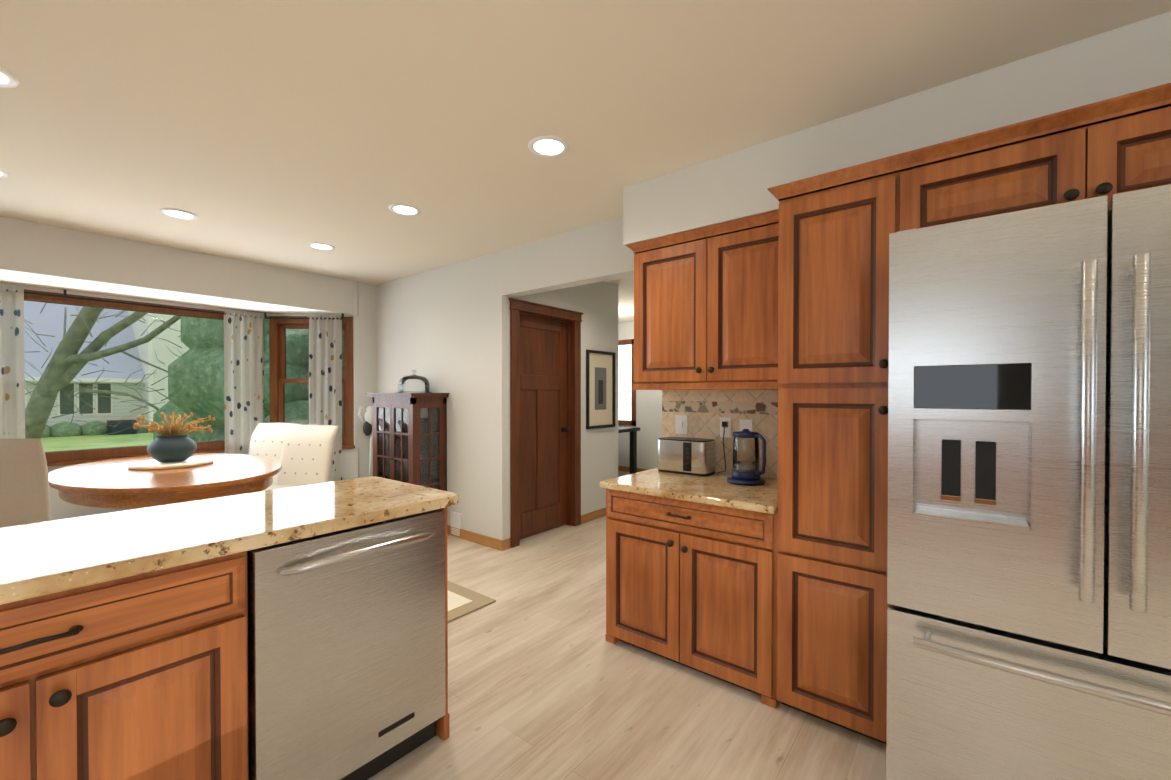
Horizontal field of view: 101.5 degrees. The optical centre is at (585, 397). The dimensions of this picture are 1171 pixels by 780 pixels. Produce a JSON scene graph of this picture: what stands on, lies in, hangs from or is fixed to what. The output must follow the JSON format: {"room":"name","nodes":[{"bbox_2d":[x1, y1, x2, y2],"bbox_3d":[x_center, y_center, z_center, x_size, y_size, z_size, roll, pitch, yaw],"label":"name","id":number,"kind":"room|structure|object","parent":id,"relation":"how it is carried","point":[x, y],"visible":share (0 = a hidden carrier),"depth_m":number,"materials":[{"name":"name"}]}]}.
{"room":"kitchen","nodes":[
{"label":"kitchen","id":0,"kind":"room"},
{"bbox_2d":[0,216,376,520],"bbox_3d":[-4.485,0.182,3.045,0.833,2.770,6.370,0,1,39],"label":"wall","id":1,"kind":"structure","parent":0,"point":[32,249],"depth_m":3.99,"materials":[{"name":"white paint"}]},
{"bbox_2d":[6,289,343,319],"bbox_3d":[-3.912,-0.826,3.621,0.597,0.063,3.815,0,1,39],"label":"curtain rod","id":2,"kind":"object","parent":1,"relation":"attached to","point":[64,295],"visible":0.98,"depth_m":4.17,"materials":[{"name":"black metal"}]},
{"bbox_2d":[0,286,24,438],"bbox_3d":[-4.402,0.204,3.456,0.054,2.060,0.457,0,1,39],"label":"curtain","id":3,"kind":"object","parent":2,"relation":"hanging from","point":[12,396],"visible":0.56,"depth_m":3.59,"materials":[{"name":"white fabric"}]},
{"bbox_2d":[224,311,263,454],"bbox_3d":[-3.374,0.192,4.745,0.050,2.060,0.335,0,1,39],"label":"curtain","id":4,"kind":"object","parent":2,"relation":"hanging from","point":[244,375],"visible":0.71,"depth_m":4.72,"materials":[{"name":"white fabric"}]},
{"bbox_2d":[308,316,341,481],"bbox_3d":[-2.682,0.190,4.919,0.330,2.060,0.052,0,1,-3],"label":"curtain","id":5,"kind":"object","parent":2,"relation":"hanging from","point":[325,371],"visible":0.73,"depth_m":4.92,"materials":[{"name":"white fabric"}]},
{"bbox_2d":[24,289,353,461],"bbox_3d":[-3.981,-0.164,3.689,0.758,1.348,4.149,0,1,39],"label":"bay window","id":6,"kind":"structure","parent":1,"relation":"in","point":[277,354],"depth_m":4.50,"materials":[{"name":"brown wood"}]},
{"bbox_2d":[514,281,617,514],"bbox_3d":[-0.173,0.017,4.674,0.120,2.470,1.560,0,1,39],"label":"wall","id":7,"kind":"structure","parent":0,"point":[596,304],"depth_m":4.85,"materials":[{"name":"white paint"}]},
{"bbox_2d":[508,298,582,547],"bbox_3d":[-0.379,0.211,4.390,0.154,2.088,0.957,0,1,39],"label":"hall door","id":8,"kind":"structure","parent":7,"relation":"in","point":[545,415],"depth_m":4.44,"materials":[{"name":"brown wood"}]},
{"bbox_2d":[581,508,605,523],"bbox_3d":[0.160,1.207,4.994,0.012,0.085,0.663,0,1,39],"label":"baseboard","id":9,"kind":"structure","parent":7,"relation":"attached to","point":[600,513],"depth_m":4.89,"materials":[{"name":"brown wood"}]},
{"bbox_2d":[586,350,614,428],"bbox_3d":[0.163,-0.085,4.976,0.025,0.798,0.482,0,1,39],"label":"picture frame","id":10,"kind":"object","parent":7,"relation":"attached to","point":[600,389],"visible":1,"depth_m":4.97,"materials":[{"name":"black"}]},
{"bbox_2d":[376,217,777,547],"bbox_3d":[0.867,0.035,2.770,8.220,2.470,0.120,0,1,39],"label":"wall","id":11,"kind":"structure","parent":0,"point":[444,329],"depth_m":4.13,"materials":[{"name":"white paint"}]},
{"bbox_2d":[450,511,461,536],"bbox_3d":[-1.171,1.146,4.319,0.155,0.220,0.015,0,1,39],"label":"air vent","id":12,"kind":"object","parent":11,"relation":"in","point":[455,520],"visible":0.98,"depth_m":4.31,"materials":[{"name":"white plastic"}]},
{"bbox_2d":[447,525,505,550],"bbox_3d":[-1.473,1.211,4.567,2.032,0.085,0.027,0,1,39],"label":"baseboard","id":13,"kind":"structure","parent":11,"relation":"attached to","point":[491,542],"depth_m":4.11,"materials":[{"name":"brown wood"}]},
{"bbox_2d":[631,215,770,386],"bbox_3d":[0.726,-0.461,2.587,0.892,0.766,0.326,0,1,39],"label":"upper cabinet","id":14,"kind":"object","parent":11,"relation":"attached to","point":[702,299],"depth_m":2.47,"materials":[{"name":"brown wood"}]},
{"bbox_2d":[903,95,1170,229],"bbox_3d":[1.657,-0.660,1.641,0.913,0.280,0.640,0,1,39],"label":"upper cabinet","id":15,"kind":"object","parent":11,"relation":"attached to","point":[1124,149],"depth_m":1.45,"materials":[{"name":"brown wood"}]},
{"bbox_2d":[0,0,1170,322],"bbox_3d":[-0.382,-1.243,3.102,10.600,0.080,11.600,0,1,39],"label":"ceiling","id":16,"kind":"structure","parent":0,"point":[278,132],"depth_m":1.92,"materials":[{"name":"beige paint"}]},
{"bbox_2d":[0,169,9,177],"bbox_3d":[-3.156,-1.193,2.496,0.194,0.007,0.194,0,1,39],"label":"recessed light","id":17,"kind":"object","parent":16,"relation":"in","point":[4,174],"visible":0.97,"depth_m":2.55,"materials":[{"name":"white plastic"}]},
{"bbox_2d":[0,68,19,87],"bbox_3d":[-2.203,-1.186,1.735,0.194,0.007,0.194,0,1,39],"label":"recessed light","id":18,"kind":"object","parent":16,"relation":"in","point":[8,80],"visible":0.96,"depth_m":1.78,"materials":[{"name":"white plastic"}]},
{"bbox_2d":[160,208,197,219],"bbox_3d":[-2.654,-1.199,3.125,0.194,0.007,0.194,0,1,39],"label":"recessed light","id":19,"kind":"object","parent":16,"relation":"in","point":[178,214],"visible":1,"depth_m":3.12,"materials":[{"name":"white plastic"}]},
{"bbox_2d":[308,242,334,250],"bbox_3d":[-2.105,-1.205,3.813,0.194,0.007,0.194,0,1,39],"label":"recessed light","id":20,"kind":"object","parent":16,"relation":"in","point":[320,246],"visible":0.98,"depth_m":3.81,"materials":[{"name":"white plastic"}]},
{"bbox_2d":[389,203,420,215],"bbox_3d":[-1.152,-1.198,3.051,0.194,0.007,0.194,0,1,39],"label":"recessed light","id":21,"kind":"object","parent":16,"relation":"in","point":[405,209],"visible":1,"depth_m":3.04,"materials":[{"name":"white plastic"}]},
{"bbox_2d":[528,135,568,157],"bbox_3d":[-0.175,-1.191,2.272,0.194,0.007,0.194,0,1,39],"label":"recessed light","id":22,"kind":"object","parent":16,"relation":"in","point":[548,146],"visible":1,"depth_m":2.27,"materials":[{"name":"white plastic"}]},
{"bbox_2d":[368,471,885,779],"bbox_3d":[-0.382,1.297,3.125,10.600,0.060,11.600,0,1,39],"label":"floor","id":23,"kind":"structure","parent":0,"point":[546,681],"depth_m":1.98,"materials":[{"name":"brown wood"}]},
{"bbox_2d":[0,438,50,527],"bbox_3d":[-2.719,0.720,2.158,0.500,1.112,0.570,0,1,-34],"label":"chair","id":24,"kind":"object","parent":23,"relation":"on","point":[24,490],"visible":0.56,"depth_m":2.06,"materials":[{"name":"fabric"}]},
{"bbox_2d":[48,453,281,508],"bbox_3d":[-3.006,0.883,3.489,2.000,0.759,1.240,0,1,39],"label":"dining table","id":25,"kind":"object","parent":23,"relation":"on","point":[117,483],"visible":0.62,"depth_m":2.99,"materials":[{"name":"brown wood"}]},
{"bbox_2d":[127,412,214,469],"bbox_3d":[-3.082,0.301,3.580,0.490,0.401,0.506,0,1,39],"label":"centerpiece","id":26,"kind":"object","parent":25,"relation":"on","point":[175,448],"visible":1,"depth_m":3.50,"materials":[{"name":"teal ceramic"}]},
{"bbox_2d":[0,504,456,779],"bbox_3d":[-1.433,0.848,1.070,0.692,0.874,2.284,0,1,39],"label":"kitchen island","id":27,"kind":"object","parent":23,"relation":"on","point":[297,633],"depth_m":1.29,"materials":[{"name":"brown wood"}]},
{"bbox_2d":[0,476,458,599],"bbox_3d":[-1.457,0.389,1.080,0.660,0.040,2.376,0,1,39],"label":"island countertop","id":28,"kind":"structure","parent":27,"relation":"on","point":[45,556],"depth_m":1.35,"materials":[{"name":"beige stone"}]},
{"bbox_2d":[248,422,300,485],"bbox_3d":[-3.063,0.749,4.432,0.500,1.012,0.570,0,1,16],"label":"chair","id":29,"kind":"object","parent":23,"relation":"on","point":[266,440],"visible":0.38,"depth_m":4.58,"materials":[{"name":"beige fabric"}]},
{"bbox_2d":[260,424,338,491],"bbox_3d":[-2.535,0.751,4.136,0.500,1.012,0.570,0,1,10],"label":"chair","id":30,"kind":"object","parent":23,"relation":"on","point":[307,452],"visible":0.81,"depth_m":4.25,"materials":[{"name":"beige fabric"}]},
{"bbox_2d":[358,405,372,475],"bbox_3d":[-2.273,0.662,5.013,0.126,1.174,0.240,0,1,39],"label":"vacuum","id":31,"kind":"object","parent":23,"relation":"on","point":[368,424],"visible":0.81,"depth_m":4.98,"materials":[{"name":"white plastic"}]},
{"bbox_2d":[365,393,448,490],"bbox_3d":[-1.668,0.604,4.465,0.780,1.300,0.389,0,1,39],"label":"curio","id":32,"kind":"object","parent":23,"relation":"on","point":[410,438],"visible":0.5,"depth_m":4.33,"materials":[{"name":"brown wood"}]},
{"bbox_2d":[396,370,431,392],"bbox_3d":[-1.581,-0.150,4.415,0.320,0.208,0.320,0,1,39],"label":"cake dome","id":33,"kind":"object","parent":32,"relation":"on","point":[402,380],"visible":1,"depth_m":4.46,"materials":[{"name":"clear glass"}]},
{"bbox_2d":[448,581,495,622],"bbox_3d":[-1.694,1.267,2.234,0.860,0.013,2.570,0,1,39],"label":"rug","id":34,"kind":"object","parent":23,"relation":"on","point":[463,601],"visible":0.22,"depth_m":2.95,"materials":[{"name":"beige fabric"}]},
{"bbox_2d":[618,426,639,473],"bbox_3d":[-0.043,0.842,7.393,1.400,0.770,1.100,0,1,39],"label":"table","id":35,"kind":"object","parent":23,"relation":"on","point":[633,447],"visible":0.08,"depth_m":7.34,"materials":[{"name":"black wood"}]},
{"bbox_2d":[605,491,794,708],"bbox_3d":[0.660,0.870,2.451,0.934,0.805,0.640,0,1,39],"label":"base cabinet","id":36,"kind":"object","parent":23,"relation":"on","point":[710,591],"depth_m":2.14,"materials":[{"name":"brown wood"}]},
{"bbox_2d":[599,468,774,514],"bbox_3d":[0.617,0.450,2.459,0.889,0.034,0.661,0,1,39],"label":"countertop","id":37,"kind":"structure","parent":36,"relation":"on","point":[714,490],"depth_m":2.29,"materials":[{"name":"beige stone"}]},
{"bbox_2d":[657,437,715,475],"bbox_3d":[0.576,0.332,2.753,0.310,0.192,0.180,0,1,39],"label":"toaster","id":38,"kind":"object","parent":37,"relation":"on","point":[689,456],"visible":1,"depth_m":2.68,"materials":[{"name":"silver metal"}]},
{"bbox_2d":[727,429,765,485],"bbox_3d":[0.829,0.295,2.431,0.215,0.273,0.188,0,1,39],"label":"kettle","id":39,"kind":"object","parent":37,"relation":"on","point":[747,473],"visible":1,"depth_m":2.39,"materials":[{"name":"blue plastic"}]},
{"bbox_2d":[771,163,902,743],"bbox_3d":[1.138,0.236,2.063,0.412,2.080,0.640,0,1,39],"label":"tall cabinet","id":40,"kind":"object","parent":23,"relation":"on","point":[771,327],"depth_m":1.81,"materials":[{"name":"brown wood"}]},
{"bbox_2d":[886,184,1170,779],"bbox_3d":[1.524,0.389,1.484,0.905,1.786,0.974,0,1,39],"label":"fridge","id":41,"kind":"object","parent":23,"relation":"on","point":[1029,528],"visible":1,"depth_m":1.24,"materials":[{"name":"grey metal"}]},
{"bbox_2d":[618,321,661,468],"bbox_3d":[0.662,-0.013,7.987,5.950,2.470,0.120,0,1,39],"label":"wall","id":42,"kind":"structure","parent":0,"point":[649,414],"depth_m":7.68,"materials":[{"name":"white paint"}]},
{"bbox_2d":[618,339,635,425],"bbox_3d":[0.386,-0.255,8.160,1.160,1.410,0.090,0,1,39],"label":"window","id":43,"kind":"structure","parent":42,"relation":"in","point":[626,403],"depth_m":7.95,"materials":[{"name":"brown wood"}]},
{"bbox_2d":[618,466,649,471],"bbox_3d":[0.620,1.180,7.946,5.950,0.085,0.012,0,1,39],"label":"baseboard","id":44,"kind":"structure","parent":42,"relation":"attached to","point":[620,468],"depth_m":7.89,"materials":[{"name":"brown wood"}]},
{"bbox_2d":[623,11,1170,245],"bbox_3d":[2.128,-1.024,1.438,4.600,0.325,0.368,0,1,39],"label":"soffit","id":45,"kind":"structure","parent":0,"point":[1113,63],"depth_m":1.89,"materials":[{"name":"white paint"}]},
{"label":"outside","id":46,"kind":"structure","parent":0,"visible":0},
{"bbox_2d":[41,433,152,451],"bbox_3d":[-31.212,1.648,37.721,84.050,0.200,100.000,0,1,39],"label":"ground","id":47,"kind":"structure","parent":46,"point":[71,441],"depth_m":18.84,"materials":[{"name":"green plant"}]},
{"bbox_2d":[24,301,188,437],"bbox_3d":[-28.762,-2.229,21.078,10.600,8.340,25.900,0,1,39],"label":"house","id":48,"kind":"structure","parent":47,"relation":"on","point":[117,404],"depth_m":23.01,"materials":[{"name":"grey"}]},
{"bbox_2d":[24,303,343,441],"bbox_3d":[-8.054,-1.872,10.882,13.586,8.715,7.394,0,1,39],"label":"tree","id":49,"kind":"object","parent":47,"relation":"on","point":[47,406],"depth_m":7.08,"materials":[{"name":"green plant"}]}
]}

